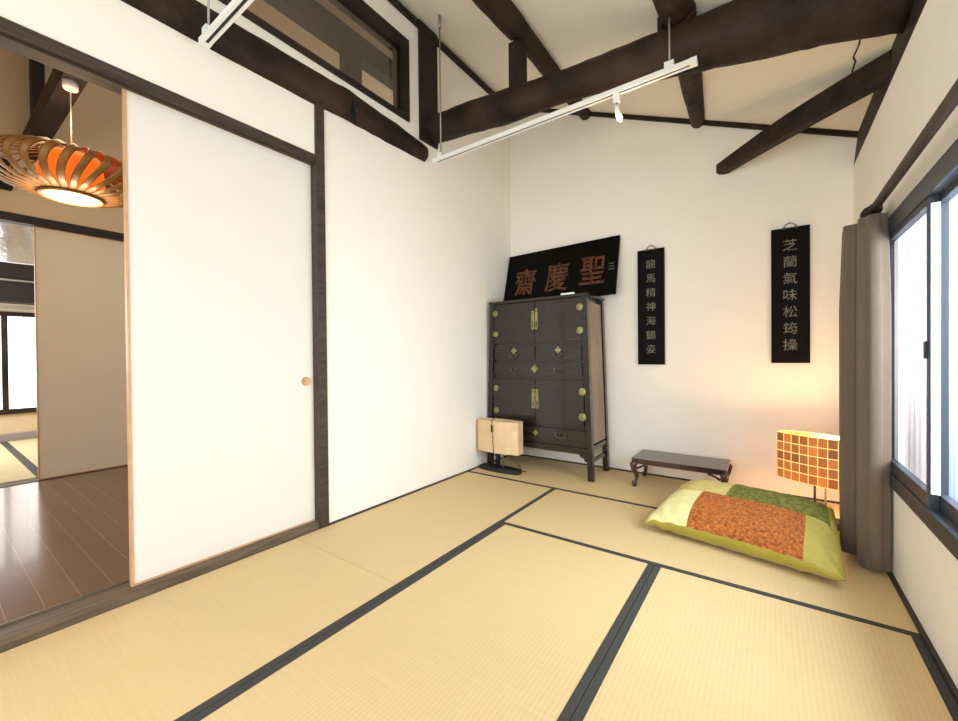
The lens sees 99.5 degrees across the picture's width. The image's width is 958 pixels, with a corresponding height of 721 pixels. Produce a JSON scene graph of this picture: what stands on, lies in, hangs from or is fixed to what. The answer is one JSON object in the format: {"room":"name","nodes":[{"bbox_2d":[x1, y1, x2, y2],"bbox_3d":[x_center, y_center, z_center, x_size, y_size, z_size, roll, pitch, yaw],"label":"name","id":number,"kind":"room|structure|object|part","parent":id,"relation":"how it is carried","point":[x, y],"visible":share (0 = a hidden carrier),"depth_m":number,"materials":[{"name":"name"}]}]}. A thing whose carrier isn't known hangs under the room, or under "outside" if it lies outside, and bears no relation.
{"room":"traditional dwelling","nodes":[
{"label":"traditional dwelling","id":0,"kind":"room"},
{"bbox_2d":[0,222,33,264],"bbox_3d":[-4.636,-1.393,3.918,0.392,0.892,0.647,0,1,17],"label":"flexible duct","id":1,"kind":"object","parent":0,"point":[16,241],"visible":0.41,"depth_m":3.92,"materials":[{"name":"silver metal"}]},
{"bbox_2d":[0,227,36,433],"bbox_3d":[-5.358,-0.967,5.488,0.100,4.060,4.492,0,1,36],"label":"wall","id":2,"kind":"structure","parent":0,"point":[10,423],"depth_m":4.98,"materials":[{"name":"paint"}]},
{"bbox_2d":[0,262,34,304],"bbox_3d":[-5.207,-0.947,5.380,0.230,0.500,4.492,0,1,36],"label":"beam","id":3,"kind":"structure","parent":2,"relation":"attached to","point":[11,292],"depth_m":4.81,"materials":[{"name":"black wood"}]},
{"bbox_2d":[0,278,33,282],"bbox_3d":[-5.098,-0.953,5.301,0.024,0.024,4.492,0,1,36],"label":"pole","id":4,"kind":"object","parent":3,"relation":"attached to","point":[6,279],"visible":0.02,"depth_m":4.79,"materials":[{"name":"grey metal"}]},
{"bbox_2d":[0,311,36,414],"bbox_3d":[-5.838,0.034,4.745,0.080,1.240,2.700,0,1,36],"label":"window","id":5,"kind":"structure","parent":2,"relation":"in","point":[17,329],"depth_m":5.00,"materials":[{"name":"white"}]},
{"bbox_2d":[0,430,36,441],"bbox_3d":[-5.291,0.923,5.469,0.020,0.100,4.492,0,1,36],"label":"baseboard","id":6,"kind":"structure","parent":2,"relation":"attached to","point":[27,434],"depth_m":4.97,"materials":[{"name":"white wood"}]},
{"bbox_2d":[0,47,123,232],"bbox_3d":[-3.181,-1.024,3.925,0.100,4.160,4.492,0,1,36],"label":"wall","id":7,"kind":"structure","parent":0,"point":[97,112],"depth_m":3.42,"materials":[{"name":"paint"}]},
{"bbox_2d":[0,158,12,190],"bbox_3d":[-4.017,-1.420,2.591,0.100,0.210,1.360,0,1,36],"label":"beam","id":8,"kind":"structure","parent":7,"relation":"attached to","point":[4,186],"depth_m":3.09,"materials":[{"name":"brown wood"}]},
{"bbox_2d":[22,68,87,159],"bbox_3d":[-2.582,-1.688,2.517,2.518,0.140,0.100,0,1,36],"label":"beam","id":9,"kind":"structure","parent":7,"relation":"attached to","point":[52,107],"depth_m":2.63,"materials":[{"name":"brown wood"}]},
{"bbox_2d":[29,58,44,115],"bbox_3d":[-3.538,-2.375,3.245,0.120,1.240,0.071,0,1,36],"label":"post","id":10,"kind":"object","parent":9,"relation":"on","point":[36,69],"visible":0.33,"depth_m":3.21,"materials":[{"name":"black wood"}]},
{"bbox_2d":[0,78,122,207],"bbox_3d":[-2.372,-1.281,2.360,0.739,0.680,0.738,0,1,36],"label":"pendant lamp","id":11,"kind":"object","parent":9,"relation":"hanging from","point":[66,175],"visible":0.86,"depth_m":2.23,"materials":[{"name":"brown wood"}]},
{"bbox_3d":[-2.370,-1.073,2.362,0.284,0.220,0.284,0,1,36],"label":"lamp shade","id":12,"kind":"part","parent":11,"relation":"part of","materials":[{"name":"orange paper"}]},
{"bbox_2d":[62,78,78,92],"bbox_3d":[-2.375,-1.597,2.357,0.070,0.048,0.070,0,1,36],"label":"canopy","id":13,"kind":"object","parent":11,"relation":"attached to","point":[69,85],"depth_m":2.34,"materials":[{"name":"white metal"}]},
{"bbox_2d":[41,190,100,205],"bbox_3d":[-2.369,-0.948,2.363,0.248,0.014,0.248,0,1,36],"label":"diffuser","id":14,"kind":"object","parent":11,"relation":"attached to","point":[70,197],"depth_m":2.35,"materials":[{"name":"beige plastic"}]},
{"bbox_3d":[-2.373,-1.396,2.359,0.005,0.445,0.006,0,1,36],"label":"cord","id":15,"kind":"part","parent":11,"relation":"part of","materials":[{"name":"white metal"}]},
{"bbox_2d":[0,210,123,241],"bbox_3d":[-3.659,-1.121,3.225,0.100,0.065,2.800,0,1,36],"label":"trim","id":16,"kind":"structure","parent":7,"relation":"attached to","point":[6,217],"depth_m":3.36,"materials":[{"name":"black wood"}]},
{"bbox_2d":[0,465,127,487],"bbox_3d":[-3.647,0.984,3.248,0.120,0.024,2.800,0,1,36],"label":"trim","id":17,"kind":"structure","parent":7,"relation":"attached to","point":[35,479],"depth_m":3.28,"materials":[{"name":"brown wood"}]},
{"bbox_2d":[33,226,127,479],"bbox_3d":[-3.217,-0.066,3.821,0.028,2.058,1.302,0,1,36],"label":"door","id":18,"kind":"structure","parent":7,"relation":"in","point":[80,335],"depth_m":3.49,"materials":[{"name":"paper"}]},
{"bbox_2d":[0,466,129,623],"bbox_3d":[-2.139,1.028,3.208,2.618,0.130,4.492,0,1,36],"label":"floor","id":19,"kind":"structure","parent":0,"point":[62,539],"depth_m":2.21,"materials":[{"name":"brown wood"}]},
{"bbox_2d":[0,0,510,522],"bbox_3d":[-1.123,-0.772,2.267,0.140,3.646,4.792,0,1,36],"label":"wall","id":20,"kind":"structure","parent":0,"point":[418,252],"depth_m":2.81,"materials":[{"name":"paint"}]},
{"bbox_2d":[0,16,315,165],"bbox_3d":[-1.767,-1.159,1.364,0.148,0.057,2.585,0,1,36],"label":"trim","id":21,"kind":"structure","parent":20,"relation":"attached to","point":[17,38],"depth_m":1.67,"materials":[{"name":"brown wood"}]},
{"bbox_2d":[0,520,318,652],"bbox_3d":[-1.750,1.011,1.385,0.140,0.087,2.585,0,1,36],"label":"trim","id":22,"kind":"structure","parent":20,"relation":"attached to","point":[16,632],"depth_m":1.66,"materials":[{"name":"brown wood"}]},
{"bbox_2d":[121,88,314,586],"bbox_3d":[-1.238,-0.100,2.074,0.033,2.113,0.875,0,1,36],"label":"door","id":23,"kind":"structure","parent":20,"relation":"in","point":[218,247],"depth_m":1.97,"materials":[{"name":"paper"}]},
{"bbox_3d":[-1.010,0.121,2.368,0.008,0.052,0.052,0,1,36],"label":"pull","id":24,"kind":"part","parent":23,"relation":"part of","materials":[{"name":"brown wood"}]},
{"bbox_2d":[121,0,427,161],"bbox_3d":[-1.452,-1.580,1.707,0.152,0.221,3.525,0,1,36],"label":"log beam","id":25,"kind":"structure","parent":20,"relation":"attached to","point":[236,44],"depth_m":2.16,"materials":[{"name":"brown wood"}]},
{"bbox_2d":[352,99,357,124],"bbox_3d":[-0.766,-1.542,2.512,0.038,0.145,0.025,0,1,36],"label":"peg","id":26,"kind":"object","parent":25,"relation":"attached to","point":[354,110],"visible":1,"depth_m":2.51,"materials":[{"name":"black wood"}]},
{"bbox_2d":[218,0,409,121],"bbox_3d":[-1.100,-2.042,2.267,0.124,0.595,1.850,0,1,36],"label":"window","id":27,"kind":"structure","parent":20,"relation":"in","point":[360,12],"depth_m":2.76,"materials":[{"name":"brown wood"}]},
{"bbox_2d":[310,103,328,528],"bbox_3d":[-0.988,-0.247,2.441,0.154,2.570,0.056,0,1,36],"label":"trim","id":28,"kind":"structure","parent":20,"relation":"attached to","point":[318,231],"depth_m":2.39,"materials":[{"name":"brown wood"}]},
{"bbox_2d":[329,455,507,524],"bbox_3d":[-0.275,0.995,3.308,0.014,0.058,2.154,0,1,36],"label":"trim","id":29,"kind":"structure","parent":20,"relation":"attached to","point":[406,494],"depth_m":2.89,"materials":[{"name":"grey"}]},
{"bbox_2d":[418,19,437,149],"bbox_3d":[-0.452,-2.136,3.191,0.160,0.906,0.197,0,1,36],"label":"post","id":30,"kind":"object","parent":20,"relation":"attached to","point":[427,47],"depth_m":3.12,"materials":[{"name":"brown wood"}]},
{"bbox_2d":[387,0,493,93],"bbox_3d":[-1.072,-2.522,2.204,0.025,0.045,4.792,0,1,36],"label":"trim","id":31,"kind":"structure","parent":20,"relation":"attached to","point":[400,7],"depth_m":3.27,"materials":[{"name":"brown wood"}]},
{"bbox_2d":[425,0,913,143],"bbox_3d":[0.709,-1.637,2.422,2.733,0.538,0.324,0,1,36],"label":"log beam","id":32,"kind":"structure","parent":20,"relation":"attached to","point":[734,32],"depth_m":2.02,"materials":[{"name":"brown wood"}]},
{"bbox_2d":[508,38,526,86],"bbox_3d":[0.262,-1.971,2.736,0.085,0.310,0.100,0,1,36],"label":"post","id":33,"kind":"object","parent":32,"relation":"on","point":[517,50],"visible":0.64,"depth_m":2.70,"materials":[{"name":"brown wood"}]},
{"bbox_2d":[657,18,663,31],"bbox_3d":[1.013,-1.778,2.200,0.070,0.140,0.080,0,1,36],"label":"post","id":34,"kind":"object","parent":32,"relation":"on","point":[659,28],"visible":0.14,"depth_m":2.18,"materials":[{"name":"brown wood"}]},
{"bbox_2d":[851,39,860,72],"bbox_3d":[1.805,-1.464,1.945,0.020,0.027,0.262,0,1,38],"label":"cable","id":35,"kind":"object","parent":32,"relation":"attached to","point":[853,57],"visible":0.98,"depth_m":1.96,"materials":[{"name":"black plastic"}]},
{"bbox_2d":[247,0,392,104],"bbox_3d":[-3.425,-2.691,4.074,5.698,1.176,4.492,0,1,36],"label":"ceiling","id":36,"kind":"structure","parent":0,"point":[260,8],"depth_m":3.87,"materials":[{"name":"paint"}]},
{"bbox_2d":[398,0,896,130],"bbox_3d":[0.046,-2.056,1.494,2.947,1.367,4.932,0,1,36],"label":"ceiling","id":37,"kind":"structure","parent":0,"point":[573,32],"depth_m":2.61,"materials":[{"name":"paint"}]},
{"bbox_2d":[198,0,253,48],"bbox_3d":[-0.529,-1.972,1.316,1.787,1.087,0.042,0,1,36],"label":"track","id":38,"kind":"object","parent":37,"relation":"hanging from","point":[211,33],"visible":1,"depth_m":1.73,"materials":[{"name":"white metal"}]},
{"bbox_3d":[-1.210,-1.992,1.804,0.009,1.042,0.009,-1,1,-32],"label":"hanging rod","id":39,"kind":"part","parent":38,"relation":"part of","materials":[{"name":"grey metal"}]},
{"bbox_2d":[472,0,524,40],"bbox_3d":[-0.156,-2.169,2.130,0.162,0.167,1.336,0,1,36],"label":"log beam","id":40,"kind":"structure","parent":37,"relation":"attached to","point":[503,14],"depth_m":2.50,"materials":[{"name":"brown wood"}]},
{"bbox_2d":[513,20,590,119],"bbox_3d":[0.605,-2.203,3.159,0.130,0.152,1.298,0,1,36],"label":"log beam","id":41,"kind":"structure","parent":37,"relation":"attached to","point":[537,54],"depth_m":2.88,"materials":[{"name":"brown wood"}]},
{"bbox_2d":[432,14,697,164],"bbox_3d":[0.362,-1.967,2.468,1.712,1.047,0.042,0,1,36],"label":"track","id":42,"kind":"object","parent":37,"relation":"hanging from","point":[670,68],"visible":0.88,"depth_m":2.33,"materials":[{"name":"white metal"}]},
{"bbox_2d":[438,14,440,28],"bbox_3d":[-0.284,-2.444,2.924,0.023,0.090,0.024,0,1,36],"label":"socket","id":43,"kind":"object","parent":42,"relation":"attached to","point":[439,16],"depth_m":2.91,"materials":[{"name":"grey metal"}]},
{"bbox_3d":[-0.280,-1.988,2.928,0.009,1.002,0.009,-1,1,-32],"label":"hanging rod","id":44,"kind":"part","parent":42,"relation":"part of","materials":[{"name":"grey metal"}]},
{"bbox_2d":[613,92,622,121],"bbox_3d":[0.754,-1.369,2.196,0.047,0.157,0.030,0,1,36],"label":"spotlight","id":45,"kind":"object","parent":42,"relation":"hanging from","point":[616,96],"visible":1,"depth_m":2.19,"materials":[{"name":"white metal"}]},
{"bbox_2d":[614,104,620,116],"bbox_3d":[0.752,-1.353,2.197,0.033,0.059,0.028,0,1,36],"label":"socket","id":46,"kind":"object","parent":45,"relation":"attached to","point":[617,109],"depth_m":2.19,"materials":[{"name":"white metal"}]},
{"bbox_3d":[0.760,-1.310,2.192,0.031,0.041,0.030,0,1,36],"label":"bulb","id":47,"kind":"part","parent":45,"relation":"part of","materials":[{"name":"beige"}]},
{"bbox_3d":[0.959,-1.664,2.044,0.009,0.348,0.009,0,1,13],"label":"hanging rod","id":48,"kind":"part","parent":42,"relation":"part of","materials":[{"name":"grey metal"}]},
{"bbox_2d":[652,0,694,28],"bbox_3d":[0.634,-1.800,1.567,0.193,0.182,1.333,0,1,36],"label":"log beam","id":49,"kind":"structure","parent":37,"relation":"attached to","point":[678,11],"depth_m":2.01,"materials":[{"name":"brown wood"}]},
{"bbox_2d":[678,3,704,128],"bbox_3d":[1.361,-1.818,2.622,0.160,0.178,1.300,0,1,32],"label":"log beam","id":50,"kind":"structure","parent":37,"relation":"attached to","point":[691,85],"depth_m":2.72,"materials":[{"name":"brown wood"}]},
{"bbox_2d":[510,112,856,501],"bbox_3d":[-1.290,-0.842,5.421,9.585,3.736,0.140,0,1,36],"label":"wall","id":51,"kind":"structure","parent":0,"point":[718,392],"depth_m":3.17,"materials":[{"name":"paint"}]},
{"bbox_2d":[637,245,664,364],"bbox_3d":[1.430,-0.463,3.369,0.210,0.993,0.033,0,1,36],"label":"plaque","id":52,"kind":"object","parent":51,"relation":"attached to","point":[651,262],"visible":1,"depth_m":3.36,"materials":[{"name":"black wood"}]},
{"bbox_2d":[521,454,838,503],"bbox_3d":[1.402,0.978,3.422,2.607,0.060,0.014,0,1,36],"label":"trim","id":53,"kind":"structure","parent":51,"relation":"attached to","point":[822,500],"depth_m":3.44,"materials":[{"name":"grey"}]},
{"bbox_2d":[542,108,857,137],"bbox_3d":[1.381,-2.025,3.388,2.627,1.166,0.020,0,1,36],"label":"trim","id":54,"kind":"structure","parent":51,"relation":"attached to","point":[817,131],"depth_m":3.07,"materials":[{"name":"brown wood"}]},
{"bbox_2d":[771,222,809,362],"bbox_3d":[2.174,-0.474,2.834,0.216,0.983,0.033,0,1,36],"label":"plaque","id":55,"kind":"object","parent":51,"relation":"attached to","point":[790,247],"visible":1,"depth_m":2.82,"materials":[{"name":"black wood"}]},
{"bbox_2d":[716,49,891,174],"bbox_3d":[1.908,-1.423,2.487,0.100,0.162,1.179,-1,0,-6],"label":"ceiling beam","id":56,"kind":"structure","parent":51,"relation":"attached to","point":[872,76],"depth_m":2.28,"materials":[{"name":"brown wood"}]},
{"bbox_2d":[853,0,957,688],"bbox_3d":[1.078,-0.096,0.697,0.050,2.280,4.792,0,1,36],"label":"wall","id":57,"kind":"structure","parent":0,"point":[925,570],"depth_m":1.50,"materials":[{"name":"paint"}]},
{"bbox_2d":[854,0,926,163],"bbox_3d":[1.071,-1.343,0.683,0.059,0.255,4.792,0,1,36],"label":"trim","id":58,"kind":"structure","parent":57,"relation":"attached to","point":[900,43],"depth_m":1.86,"materials":[{"name":"brown wood"}]},
{"bbox_2d":[860,78,957,217],"bbox_3d":[0.744,-0.665,0.358,0.096,0.072,3.865,0,1,36],"label":"pole","id":59,"kind":"object","parent":57,"relation":"attached to","point":[949,103],"visible":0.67,"depth_m":1.26,"materials":[{"name":"brown wood"}]},
{"bbox_2d":[839,212,891,571],"bbox_3d":[1.843,0.143,1.950,0.156,1.603,0.300,0,1,36],"label":"curtain","id":60,"kind":"object","parent":59,"relation":"hanging from","point":[865,337],"visible":1,"depth_m":1.85,"materials":[{"name":"fabric"}]},
{"bbox_3d":[1.840,-0.689,1.906,0.072,0.072,0.070,0,1,36],"label":"knob","id":61,"kind":"part","parent":59,"relation":"part of","materials":[{"name":"brown wood"}]},
{"bbox_2d":[887,571,957,703],"bbox_3d":[1.063,1.003,0.725,0.014,0.062,4.792,0,1,36],"label":"trim","id":62,"kind":"structure","parent":57,"relation":"attached to","point":[951,685],"depth_m":1.39,"materials":[{"name":"grey"}]},
{"bbox_2d":[889,138,957,559],"bbox_3d":[1.547,-0.034,1.370,0.058,1.195,1.430,0,1,36],"label":"window","id":63,"kind":"structure","parent":57,"relation":"in","point":[932,503],"depth_m":1.36,"materials":[{"name":"black metal"}]},
{"bbox_3d":[1.732,-0.030,1.643,0.024,1.060,0.680,0,1,36],"label":"sash","id":64,"kind":"part","parent":63,"relation":"part of","materials":[{"name":"glass"}]},
{"bbox_2d":[905,219,926,484],"bbox_3d":[1.978,-0.014,1.824,0.029,1.160,0.410,0,1,36],"label":"window pane","id":65,"kind":"object","parent":63,"relation":"hanging from","point":[915,242],"visible":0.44,"depth_m":1.82,"materials":[{"name":"glass"}]},
{"bbox_3d":[1.373,-0.022,1.098,0.024,1.060,0.695,0,1,36],"label":"sash","id":66,"kind":"part","parent":63,"relation":"part of","materials":[{"name":"grey metal"}]},
{"bbox_2d":[949,194,957,501],"bbox_3d":[1.722,-0.009,1.466,0.028,1.160,0.150,0,1,36],"label":"window pane","id":67,"kind":"object","parent":63,"relation":"hanging from","point":[953,203],"visible":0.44,"depth_m":1.48,"materials":[{"name":"glass"}]},
{"bbox_3d":[0.051,1.114,1.539,2.887,0.145,4.932,0,1,36],"label":"floor","id":68,"kind":"structure","parent":0,"visible":0},
{"bbox_2d":[0,538,400,720],"bbox_3d":[-1.189,1.026,1.308,0.831,0.054,1.751,0,1,36],"label":"mat","id":69,"kind":"object","parent":68,"relation":"on","point":[172,653],"visible":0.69,"depth_m":1.44,"materials":[{"name":"beige wicker"}]},
{"bbox_2d":[187,523,653,720],"bbox_3d":[-0.028,1.014,1.469,0.864,0.054,1.758,0,1,36],"label":"mat","id":70,"kind":"object","parent":68,"relation":"on","point":[514,624],"visible":0.89,"depth_m":1.40,"materials":[{"name":"beige wicker"}]},
{"bbox_2d":[297,472,554,585],"bbox_3d":[-0.220,1.005,2.659,0.831,0.054,1.571,0,1,36],"label":"mat","id":71,"kind":"object","parent":68,"relation":"on","point":[396,541],"visible":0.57,"depth_m":2.42,"materials":[{"name":"beige wicker"}]},
{"bbox_2d":[468,455,687,508],"bbox_3d":[0.835,0.990,3.345,1.744,0.054,0.770,0,1,36],"label":"mat","id":72,"kind":"object","parent":68,"relation":"on","point":[651,491],"visible":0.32,"depth_m":3.25,"materials":[{"name":"beige wicker"}]},
{"bbox_2d":[478,417,525,474],"bbox_3d":[0.184,0.731,3.551,0.419,0.471,0.189,0,1,36],"label":"table lamp","id":73,"kind":"object","parent":72,"relation":"on","point":[497,436],"visible":1,"depth_m":3.48,"materials":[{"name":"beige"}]},
{"bbox_3d":[0.167,0.819,3.567,0.044,0.242,0.044,0,1,36],"label":"stem","id":74,"kind":"part","parent":73,"relation":"part of","materials":[{"name":"black"}]},
{"bbox_3d":[0.183,0.660,3.553,0.415,0.275,0.155,0,1,36],"label":"lamp shade","id":75,"kind":"part","parent":73,"relation":"part of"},
{"bbox_2d":[487,293,609,481],"bbox_3d":[0.600,0.212,3.659,1.016,1.503,0.430,0,1,36],"label":"cabinet","id":76,"kind":"object","parent":72,"relation":"on","point":[547,356],"visible":0.94,"depth_m":3.44,"materials":[{"name":"paint"}]},
{"bbox_3d":[0.121,0.222,3.785,0.091,1.490,0.045,0,1,36],"label":"leg","id":77,"kind":"part","parent":76,"relation":"part of","materials":[{"name":"paint"}]},
{"bbox_3d":[0.317,0.353,3.639,0.431,0.375,0.026,0,1,36],"label":"door","id":78,"kind":"part","parent":76,"relation":"part of","materials":[{"name":"paint"}]},
{"bbox_3d":[0.316,-0.332,3.630,0.417,0.347,0.026,0,1,36],"label":"door","id":79,"kind":"part","parent":76,"relation":"part of","materials":[{"name":"paint"}]},
{"bbox_3d":[0.320,-0.068,3.631,0.408,0.117,0.026,0,1,36],"label":"drawer","id":80,"kind":"part","parent":76,"relation":"part of","materials":[{"name":"paint"}]},
{"bbox_3d":[0.464,-0.348,3.501,0.026,0.162,0.010,0,1,36],"label":"lock plate","id":81,"kind":"part","parent":76,"relation":"part of","materials":[{"name":"gold metal"}]},
{"bbox_3d":[0.469,0.329,3.508,0.028,0.167,0.010,0,1,36],"label":"lock plate","id":82,"kind":"part","parent":76,"relation":"part of","materials":[{"name":"gold metal"}]},
{"bbox_3d":[0.491,-0.358,3.481,0.026,0.182,0.010,0,1,36],"label":"lock plate","id":83,"kind":"part","parent":76,"relation":"part of","materials":[{"name":"gold metal"}]},
{"bbox_3d":[0.498,0.329,3.487,0.028,0.167,0.010,0,1,36],"label":"lock plate","id":84,"kind":"part","parent":76,"relation":"part of","materials":[{"name":"gold metal"}]},
{"bbox_3d":[0.492,0.073,3.510,0.841,0.105,0.026,0,1,36],"label":"drawer","id":85,"kind":"part","parent":76,"relation":"part of","materials":[{"name":"paint"}]},
{"bbox_3d":[0.497,0.635,3.514,0.894,0.130,0.026,0,1,36],"label":"drawer","id":86,"kind":"part","parent":76,"relation":"part of","materials":[{"name":"paint"}]},
{"bbox_3d":[0.660,-0.334,3.383,0.417,0.347,0.026,0,1,36],"label":"door","id":87,"kind":"part","parent":76,"relation":"part of","materials":[{"name":"paint"}]},
{"bbox_3d":[0.661,-0.069,3.386,0.408,0.117,0.026,0,1,36],"label":"drawer","id":88,"kind":"part","parent":76,"relation":"part of","materials":[{"name":"paint"}]},
{"bbox_3d":[0.672,0.352,3.385,0.431,0.375,0.026,0,1,36],"label":"door","id":89,"kind":"part","parent":76,"relation":"part of","materials":[{"name":"paint"}]},
{"bbox_2d":[504,235,619,300],"bbox_3d":[0.732,-0.812,3.772,1.105,0.541,0.163,0,1,36],"label":"board","id":90,"kind":"object","parent":76,"relation":"on","point":[591,267],"visible":1,"depth_m":3.71,"materials":[{"name":"black wood"}]},
{"bbox_3d":[0.808,-0.243,3.257,0.060,0.060,0.008,0,1,36],"label":"hinge plate","id":91,"kind":"part","parent":76,"relation":"part of","materials":[{"name":"gold metal"}]},
{"bbox_3d":[0.807,-0.432,3.256,0.060,0.060,0.008,0,1,36],"label":"hinge plate","id":92,"kind":"part","parent":76,"relation":"part of","materials":[{"name":"gold metal"}]},
{"bbox_3d":[0.829,0.457,3.253,0.066,0.066,0.008,0,1,36],"label":"hinge plate","id":93,"kind":"part","parent":76,"relation":"part of","materials":[{"name":"gold metal"}]},
{"bbox_3d":[0.827,0.253,3.252,0.066,0.066,0.008,0,1,36],"label":"hinge plate","id":94,"kind":"part","parent":76,"relation":"part of","materials":[{"name":"gold metal"}]},
{"bbox_3d":[0.872,0.219,3.246,0.091,1.490,0.045,0,1,36],"label":"leg","id":95,"kind":"part","parent":76,"relation":"part of","materials":[{"name":"paint"}]},
{"bbox_3d":[0.979,0.097,3.392,0.053,1.150,0.290,0,1,36],"label":"panel","id":96,"kind":"part","parent":76,"relation":"part of","materials":[{"name":"brown paint"}]},
{"bbox_3d":[1.085,0.215,3.542,0.091,1.490,0.045,0,1,36],"label":"leg","id":97,"kind":"part","parent":76,"relation":"part of","materials":[{"name":"paint"}]},
{"bbox_2d":[630,449,732,486],"bbox_3d":[1.520,0.851,3.061,0.652,0.218,0.372,0,1,36],"label":"table","id":98,"kind":"object","parent":72,"relation":"on","point":[709,465],"visible":0.88,"depth_m":3.00,"materials":[{"name":"brown wood"}]},
{"bbox_3d":[1.189,0.857,3.107,0.060,0.211,0.060,0,1,36],"label":"leg","id":99,"kind":"part","parent":98,"relation":"part of","materials":[{"name":"brown wood"}]},
{"bbox_3d":[1.371,0.853,3.361,0.060,0.211,0.060,0,1,36],"label":"leg","id":100,"kind":"part","parent":98,"relation":"part of","materials":[{"name":"brown wood"}]},
{"bbox_3d":[1.669,0.856,2.762,0.060,0.211,0.060,0,1,36],"label":"leg","id":101,"kind":"part","parent":98,"relation":"part of","materials":[{"name":"brown wood"}]},
{"bbox_3d":[1.851,0.852,3.015,0.060,0.211,0.060,0,1,36],"label":"leg","id":102,"kind":"part","parent":98,"relation":"part of","materials":[{"name":"brown wood"}]},
{"bbox_2d":[502,489,921,637],"bbox_3d":[1.065,0.997,2.237,1.744,0.054,0.759,0,1,36],"label":"mat","id":103,"kind":"object","parent":68,"relation":"on","point":[868,596],"visible":0.46,"depth_m":1.97,"materials":[{"name":"beige wicker"}]},
{"bbox_2d":[644,479,846,581],"bbox_3d":[1.423,0.836,2.182,0.509,0.256,0.865,-1,1,-43],"label":"cushion","id":104,"kind":"object","parent":103,"relation":"on","point":[792,531],"visible":1,"depth_m":2.03,"materials":[{"name":"green fabric"}]},
{"bbox_2d":[570,565,957,720],"bbox_3d":[0.681,1.011,0.960,0.878,0.054,1.758,0,1,36],"label":"mat","id":105,"kind":"object","parent":68,"relation":"on","point":[688,647],"visible":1,"depth_m":1.30,"materials":[{"name":"beige wicker"}]},
{"bbox_2d":[812,500,839,537],"bbox_3d":[1.882,0.986,2.593,0.831,0.054,0.770,0,1,36],"label":"mat","id":106,"kind":"object","parent":68,"relation":"on","point":[834,506],"visible":0.02,"depth_m":2.64,"materials":[{"name":"beige wicker"}]},
{"bbox_2d":[777,430,839,530],"bbox_3d":[2.017,0.703,2.404,0.170,0.514,0.400,-1,1,-30],"label":"table lamp","id":107,"kind":"object","parent":106,"relation":"on","point":[809,458],"visible":0.7,"depth_m":2.39,"materials":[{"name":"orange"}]},
{"bbox_3d":[2.016,0.586,2.403,0.170,0.280,0.400,-1,1,-30],"label":"lamp shade","id":108,"kind":"part","parent":107,"relation":"part of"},
{"bbox_3d":[2.007,0.779,2.424,0.012,0.307,0.012,0,1,36],"label":"stem","id":109,"kind":"part","parent":107,"relation":"part of","materials":[{"name":"black"}]},
{"bbox_3d":[2.033,0.749,2.378,0.009,0.367,0.009,0,1,13],"label":"metal rod","id":110,"kind":"part","parent":107,"relation":"part of","materials":[{"name":"grey"}]},
{"bbox_3d":[-4.454,1.036,4.869,3.080,0.128,4.492,0,1,36],"label":"floor","id":111,"kind":"structure","parent":0,"visible":0},
{"bbox_2d":[0,442,18,458],"bbox_3d":[-5.427,0.981,4.113,1.260,0.012,0.890,0,1,36],"label":"mat","id":112,"kind":"object","parent":111,"relation":"on","point":[6,451],"visible":0.93,"depth_m":4.28,"materials":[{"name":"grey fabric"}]},
{"bbox_2d":[0,456,37,483],"bbox_3d":[-4.408,0.978,3.381,1.250,0.012,0.890,0,1,36],"label":"mat","id":113,"kind":"object","parent":111,"relation":"on","point":[12,469],"visible":0.84,"depth_m":3.56,"materials":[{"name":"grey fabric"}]},
{"bbox_2d":[4,438,37,455],"bbox_3d":[-4.908,0.970,4.836,1.260,0.012,0.890,0,1,36],"label":"mat","id":114,"kind":"object","parent":111,"relation":"on","point":[26,446],"visible":0.38,"depth_m":4.57,"materials":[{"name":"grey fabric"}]},
{"bbox_2d":[20,454,37,471],"bbox_3d":[-3.889,0.967,4.104,1.250,0.012,0.890,0,1,36],"label":"mat","id":115,"kind":"object","parent":111,"relation":"on","point":[32,460],"visible":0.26,"depth_m":3.92,"materials":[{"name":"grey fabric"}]},
{"bbox_3d":[-4.761,-1.095,2.206,5.698,4.360,0.140,0,1,36],"label":"wall","id":116,"kind":"structure","parent":0,"visible":0},
{"bbox_2d":[0,304,34,310],"bbox_3d":[-5.621,-0.624,4.579,0.030,0.045,2.700,0,1,36],"label":"rail","id":117,"kind":"object","parent":116,"relation":"attached to","point":[2,306],"visible":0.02,"depth_m":4.79,"materials":[{"name":"beige wood"}]},
{"bbox_2d":[263,0,392,90],"bbox_3d":[-1.678,-2.774,2.819,0.120,0.190,4.492,0,1,36],"label":"beam","id":118,"kind":"structure","parent":116,"relation":"attached to","point":[310,15],"depth_m":3.41,"materials":[{"name":"brown wood"}]},
{"bbox_2d":[339,48,361,84],"bbox_3d":[-1.131,-2.495,3.580,0.100,0.390,0.160,0,1,36],"label":"post","id":119,"kind":"object","parent":118,"relation":"attached to","point":[350,63],"visible":0.57,"depth_m":3.53,"materials":[{"name":"brown wood"}]}
]}

